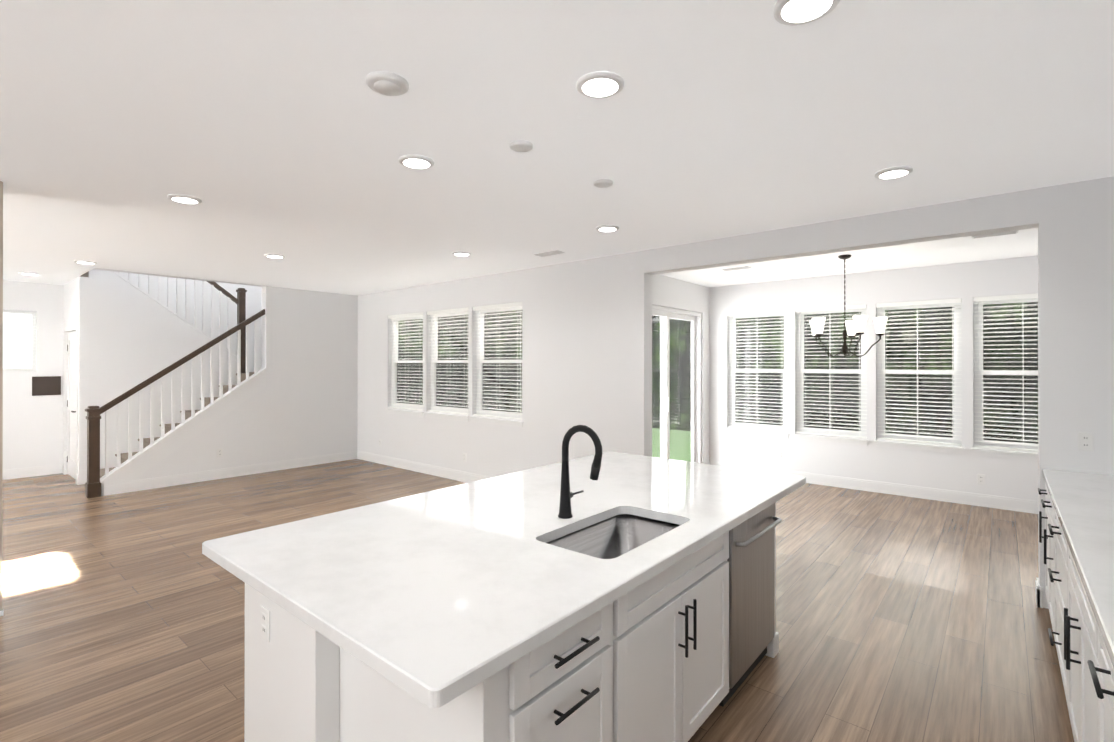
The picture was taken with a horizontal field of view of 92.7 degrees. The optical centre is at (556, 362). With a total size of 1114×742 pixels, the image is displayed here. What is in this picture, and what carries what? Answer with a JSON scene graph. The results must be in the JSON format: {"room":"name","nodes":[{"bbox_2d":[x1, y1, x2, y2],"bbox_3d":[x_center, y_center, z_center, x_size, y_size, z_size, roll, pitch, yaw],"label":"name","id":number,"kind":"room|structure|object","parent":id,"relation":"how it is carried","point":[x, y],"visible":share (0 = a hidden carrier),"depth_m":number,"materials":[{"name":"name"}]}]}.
{"room":"kitchen","nodes":[
{"label":"kitchen","id":0,"kind":"room"},
{"bbox_2d":[0,181,2,610],"bbox_3d":[-3.660,0.225,3.406,0.306,2.740,0.125,0,0,40],"label":"wall","id":1,"kind":"structure","parent":0,"point":[1,322],"depth_m":3.35,"materials":[{"name":"white paint"}]},
{"bbox_2d":[63,276,88,484],"bbox_3d":[-6.709,0.234,7.402,1.200,2.740,0.100,0,0,40],"label":"wall","id":2,"kind":"structure","parent":0,"point":[76,301],"depth_m":7.03,"materials":[{"name":"white paint"}]},
{"bbox_2d":[63,324,77,483],"bbox_3d":[-6.723,0.549,7.338,1.020,2.110,0.015,0,0,40],"label":"trim","id":3,"kind":"structure","parent":2,"relation":"attached to","point":[71,328],"depth_m":7.51,"materials":[{"name":"white wood"}]},
{"bbox_2d":[67,331,75,479],"bbox_3d":[-6.714,0.576,7.352,0.892,2.032,0.094,0,0,40],"label":"closet door","id":4,"kind":"structure","parent":2,"relation":"in","point":[71,441],"depth_m":7.45,"materials":[{"name":"white wood"}]},
{"bbox_2d":[2,272,261,469],"bbox_3d":[-7.699,-1.096,7.282,0.160,5.400,7.800,0,0,40],"label":"wall","id":5,"kind":"structure","parent":0,"point":[32,431],"depth_m":7.63,"materials":[{"name":"white paint"}]},
{"bbox_2d":[3,310,35,371],"bbox_3d":[-7.665,-0.306,7.317,0.145,0.860,0.700,0,0,40],"label":"window","id":6,"kind":"structure","parent":5,"relation":"in","point":[19,341],"depth_m":7.49,"materials":[{"name":"white glass"}]},
{"bbox_2d":[2,464,62,479],"bbox_3d":[-8.659,1.533,5.981,0.030,0.135,4.580,0,0,40],"label":"baseboard","id":7,"kind":"structure","parent":5,"relation":"attached to","point":[57,468],"depth_m":7.49,"materials":[{"name":"white wood"}]},
{"bbox_2d":[32,376,60,395],"bbox_3d":[-7.308,0.329,7.604,0.018,0.270,0.300,0,0,40],"label":"panel","id":8,"kind":"object","parent":5,"relation":"attached to","point":[46,385],"visible":0.93,"depth_m":7.60,"materials":[{"name":"brown"}]},
{"bbox_2d":[89,269,236,468],"bbox_3d":[-5.661,0.094,7.758,0.050,3.021,1.790,0,0,40],"label":"wall","id":9,"kind":"structure","parent":0,"point":[136,336],"depth_m":7.43,"materials":[{"name":"white paint"}]},
{"bbox_2d":[93,268,357,495],"bbox_3d":[-4.494,-1.095,7.683,0.160,5.400,3.370,0,0,40],"label":"wall","id":10,"kind":"structure","parent":0,"point":[312,392],"depth_m":8.13,"materials":[{"name":"white paint"}]},
{"bbox_2d":[100,271,270,485],"bbox_3d":[-4.901,0.267,7.147,0.130,2.806,1.930,0,0,40],"label":"trim","id":11,"kind":"structure","parent":10,"relation":"attached to","point":[148,457],"depth_m":7.08,"materials":[{"name":"white"}]},
{"bbox_2d":[217,448,222,456],"bbox_3d":[-4.664,1.244,7.343,0.009,0.114,0.070,0,0,40],"label":"electrical outlet plate","id":12,"kind":"object","parent":10,"relation":"attached to","point":[219,451],"depth_m":7.35,"materials":[{"name":"white plastic"}]},
{"bbox_2d":[103,451,355,495],"bbox_3d":[-4.411,1.537,7.641,0.014,0.135,3.260,0,0,40],"label":"baseboard","id":13,"kind":"structure","parent":10,"relation":"attached to","point":[168,481],"depth_m":7.33,"materials":[{"name":"white wood"}]},
{"bbox_2d":[0,459,1073,741],"bbox_3d":[-2.300,1.648,4.744,11.770,0.100,11.250,0,0,40],"label":"floor","id":14,"kind":"structure","parent":0,"point":[898,619],"depth_m":3.34,"materials":[{"name":"brown wood"}]},
{"bbox_2d":[81,271,264,497],"bbox_3d":[-5.397,-0.360,8.168,2.219,3.932,3.107,0,0,40],"label":"stair railing","id":15,"kind":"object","parent":14,"relation":"on","point":[95,473],"depth_m":7.15,"materials":[{"name":"wood"}]},
{"bbox_2d":[237,489,795,741],"bbox_3d":[0.047,1.160,2.487,1.360,0.865,2.350,0,0,40],"label":"kitchen island","id":16,"kind":"object","parent":14,"relation":"on","point":[653,661],"depth_m":1.78,"materials":[{"name":"white wood"}]},
{"bbox_2d":[202,451,805,712],"bbox_3d":[0.076,0.708,2.630,1.450,0.040,2.765,0,0,40],"label":"island countertop","id":17,"kind":"structure","parent":16,"relation":"on","point":[430,592],"depth_m":1.84,"materials":[{"name":"white stone"}]},
{"bbox_2d":[554,425,605,516],"bbox_3d":[0.126,0.479,2.352,0.232,0.417,0.149,0,0,40],"label":"faucet","id":18,"kind":"object","parent":17,"relation":"on","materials":[{"name":"black metal"}]},
{"bbox_2d":[542,509,685,560],"bbox_3d":[0.250,0.821,2.207,0.429,0.212,0.720,0,0,40],"label":"sink","id":19,"kind":"object","parent":17,"relation":"in","point":[614,534],"depth_m":2.47,"materials":[{"name":"silver metal"}]},
{"bbox_2d":[1038,469,1113,741],"bbox_3d":[0.987,1.115,0.362,0.694,0.945,7.546,0,0,40],"label":"kitchen cabinet","id":20,"kind":"object","parent":14,"relation":"on","point":[1078,537],"depth_m":2.07,"materials":[{"name":"white wood"}]},
{"bbox_2d":[0,0,1113,294],"bbox_3d":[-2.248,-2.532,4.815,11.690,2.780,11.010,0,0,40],"label":"ceiling","id":21,"kind":"structure","parent":0,"point":[260,128],"depth_m":2.61,"materials":[{"name":"white paint"}]},
{"bbox_2d":[168,194,201,203],"bbox_3d":[-2.570,-1.137,3.666,0.237,0.015,0.197,0,0,40],"label":"recessed light","id":22,"kind":"object","parent":21,"relation":"in","point":[180,198],"depth_m":3.67,"materials":[{"name":"white plastic"}]},
{"bbox_2d":[366,71,408,95],"bbox_3d":[-0.694,-1.134,2.174,0.169,0.026,0.169,0,0,-5],"label":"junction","id":23,"kind":"object","parent":21,"relation":"attached to","point":[385,83],"depth_m":2.14,"materials":[{"name":"white plastic"}]},
{"bbox_2d":[399,154,433,169],"bbox_3d":[-0.792,-1.138,2.991,0.216,0.015,0.205,0,0,40],"label":"recessed light","id":24,"kind":"object","parent":21,"relation":"in","point":[412,161],"depth_m":2.99,"materials":[{"name":"white"}]},
{"bbox_2d":[509,140,532,151],"bbox_3d":[-0.188,-1.136,2.794,0.123,0.020,0.123,0,0,-5],"label":"junction","id":25,"kind":"object","parent":21,"relation":"attached to","point":[518,145],"depth_m":2.77,"materials":[{"name":"white plastic"}]},
{"bbox_2d":[534,250,564,256],"bbox_3d":[-0.082,-1.134,5.522,0.320,0.011,0.120,0,0,40],"label":"ceiling vent","id":26,"kind":"object","parent":21,"relation":"in","point":[555,252],"depth_m":5.49,"materials":[{"name":"white metal"}]},
{"bbox_2d":[576,71,623,98],"bbox_3d":[0.177,-1.140,2.168,0.202,0.015,0.207,0,0,40],"label":"recessed light","id":27,"kind":"object","parent":21,"relation":"in","point":[600,84],"depth_m":2.16,"materials":[{"name":"white plastic"}]},
{"bbox_2d":[593,179,612,187],"bbox_3d":[0.294,-1.135,3.370,0.123,0.020,0.123,0,0,-5],"label":"junction","id":28,"kind":"object","parent":21,"relation":"attached to","point":[601,183],"depth_m":3.34,"materials":[{"name":"white plastic"}]},
{"bbox_2d":[596,225,618,231],"bbox_3d":[0.423,-1.135,4.461,0.210,0.015,0.223,0,0,40],"label":"recessed light","id":29,"kind":"object","parent":21,"relation":"in","point":[604,228],"depth_m":4.46,"materials":[{"name":"white plastic"}]},
{"bbox_2d":[722,266,751,270],"bbox_3d":[2.162,-1.132,6.396,0.320,0.011,0.120,0,0,40],"label":"ceiling vent","id":30,"kind":"object","parent":21,"relation":"in","point":[746,267],"depth_m":6.36,"materials":[{"name":"white metal"}]},
{"bbox_2d":[773,0,839,25],"bbox_3d":[0.793,-1.141,1.695,0.183,0.015,0.181,0,0,40],"label":"recessed light","id":31,"kind":"object","parent":21,"relation":"in","point":[795,11],"depth_m":1.71,"materials":[{"name":"white plastic"}]},
{"bbox_2d":[809,254,887,356],"bbox_3d":[3.079,-0.597,5.667,0.754,1.084,0.724,0,0,40],"label":"chandelier","id":32,"kind":"object","parent":21,"relation":"hanging from","point":[856,324],"visible":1,"depth_m":5.54,"materials":[{"name":"brown metal"}]},
{"bbox_2d":[874,166,912,179],"bbox_3d":[2.004,-1.138,3.163,0.194,0.015,0.229,0,0,40],"label":"recessed light","id":33,"kind":"object","parent":21,"relation":"in","point":[899,171],"depth_m":3.17,"materials":[{"name":"white plastic"}]},
{"bbox_2d":[971,230,1018,238],"bbox_3d":[3.874,-1.136,4.702,0.320,0.011,0.120,0,0,40],"label":"ceiling vent","id":34,"kind":"object","parent":21,"relation":"in","point":[1009,232],"depth_m":4.68,"materials":[{"name":"white metal"}]},
{"bbox_2d":[652,274,709,462],"bbox_3d":[1.350,0.233,6.981,0.160,2.740,2.740,0,0,40],"label":"wall","id":35,"kind":"structure","parent":0,"point":[671,292],"depth_m":7.75,"materials":[{"name":"white paint"}]},
{"bbox_2d":[652,305,700,462],"bbox_3d":[1.445,0.429,7.084,0.132,2.324,1.992,0,0,40],"label":"sliding door","id":36,"kind":"structure","parent":35,"relation":"in","point":[665,314],"depth_m":7.38,"materials":[{"name":"white plastic"}]},
{"bbox_2d":[357,176,1113,608],"bbox_3d":[0.216,0.231,6.039,9.490,2.740,0.160,0,0,40],"label":"wall","id":37,"kind":"structure","parent":0,"point":[587,342],"depth_m":5.46,"materials":[{"name":"white paint"}]},
{"bbox_2d":[356,451,490,482],"bbox_3d":[-1.234,1.536,7.136,5.534,0.135,0.014,0,0,40],"label":"baseboard","id":38,"kind":"structure","parent":37,"relation":"attached to","point":[452,474],"depth_m":7.75,"materials":[{"name":"white"}]},
{"bbox_2d":[385,302,523,427],"bbox_3d":[-1.504,0.021,7.451,2.970,1.535,0.173,0,0,40],"label":"window","id":39,"kind":"structure","parent":37,"relation":"in","point":[495,417],"depth_m":7.34,"materials":[{"name":"white plastic"}]},
{"bbox_2d":[1078,432,1093,450],"bbox_3d":[3.318,0.494,3.332,0.070,0.114,0.008,0,0,40],"label":"electrical outlet plate","id":40,"kind":"object","parent":37,"relation":"attached to","point":[1085,441],"depth_m":3.33,"materials":[{"name":"white plastic"}]},
{"bbox_2d":[709,255,1037,500],"bbox_3d":[3.968,0.232,6.680,4.560,2.740,0.160,0,0,40],"label":"wall","id":41,"kind":"structure","parent":0,"point":[966,282],"depth_m":6.62,"materials":[{"name":"white paint"}]},
{"bbox_2d":[707,461,1037,513],"bbox_3d":[3.904,1.534,6.601,4.240,0.135,0.040,0,0,40],"label":"baseboard","id":42,"kind":"structure","parent":41,"relation":"attached to","point":[1005,503],"depth_m":6.32,"materials":[{"name":"white wood"}]},
{"bbox_2d":[725,293,1037,460],"bbox_3d":[3.954,0.150,6.664,3.750,1.775,0.173,0,0,40],"label":"nook window","id":43,"kind":"structure","parent":41,"relation":"in","point":[983,447],"depth_m":6.50,"materials":[{"name":"white plastic"}]},
{"bbox_2d":[977,474,984,484],"bbox_3d":[4.734,1.300,5.926,0.070,0.114,0.009,0,0,40],"label":"electrical outlet plate","id":44,"kind":"object","parent":41,"relation":"attached to","point":[980,477],"depth_m":5.92,"materials":[{"name":"white plastic"}]},
{"label":"outside","id":45,"kind":"structure","parent":0,"visible":0},
{"bbox_2d":[652,428,690,461],"bbox_3d":[0.361,1.813,11.170,46.000,0.100,7.880,0,0,40],"label":"lawn","id":46,"kind":"structure","parent":45,"point":[683,454],"depth_m":11.47,"materials":[{"name":"green plant"}]},
{"bbox_2d":[397,302,1037,443],"bbox_3d":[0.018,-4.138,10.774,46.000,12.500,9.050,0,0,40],"label":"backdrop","id":47,"kind":"structure","parent":45,"point":[685,382],"depth_m":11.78,"materials":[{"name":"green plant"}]}
]}

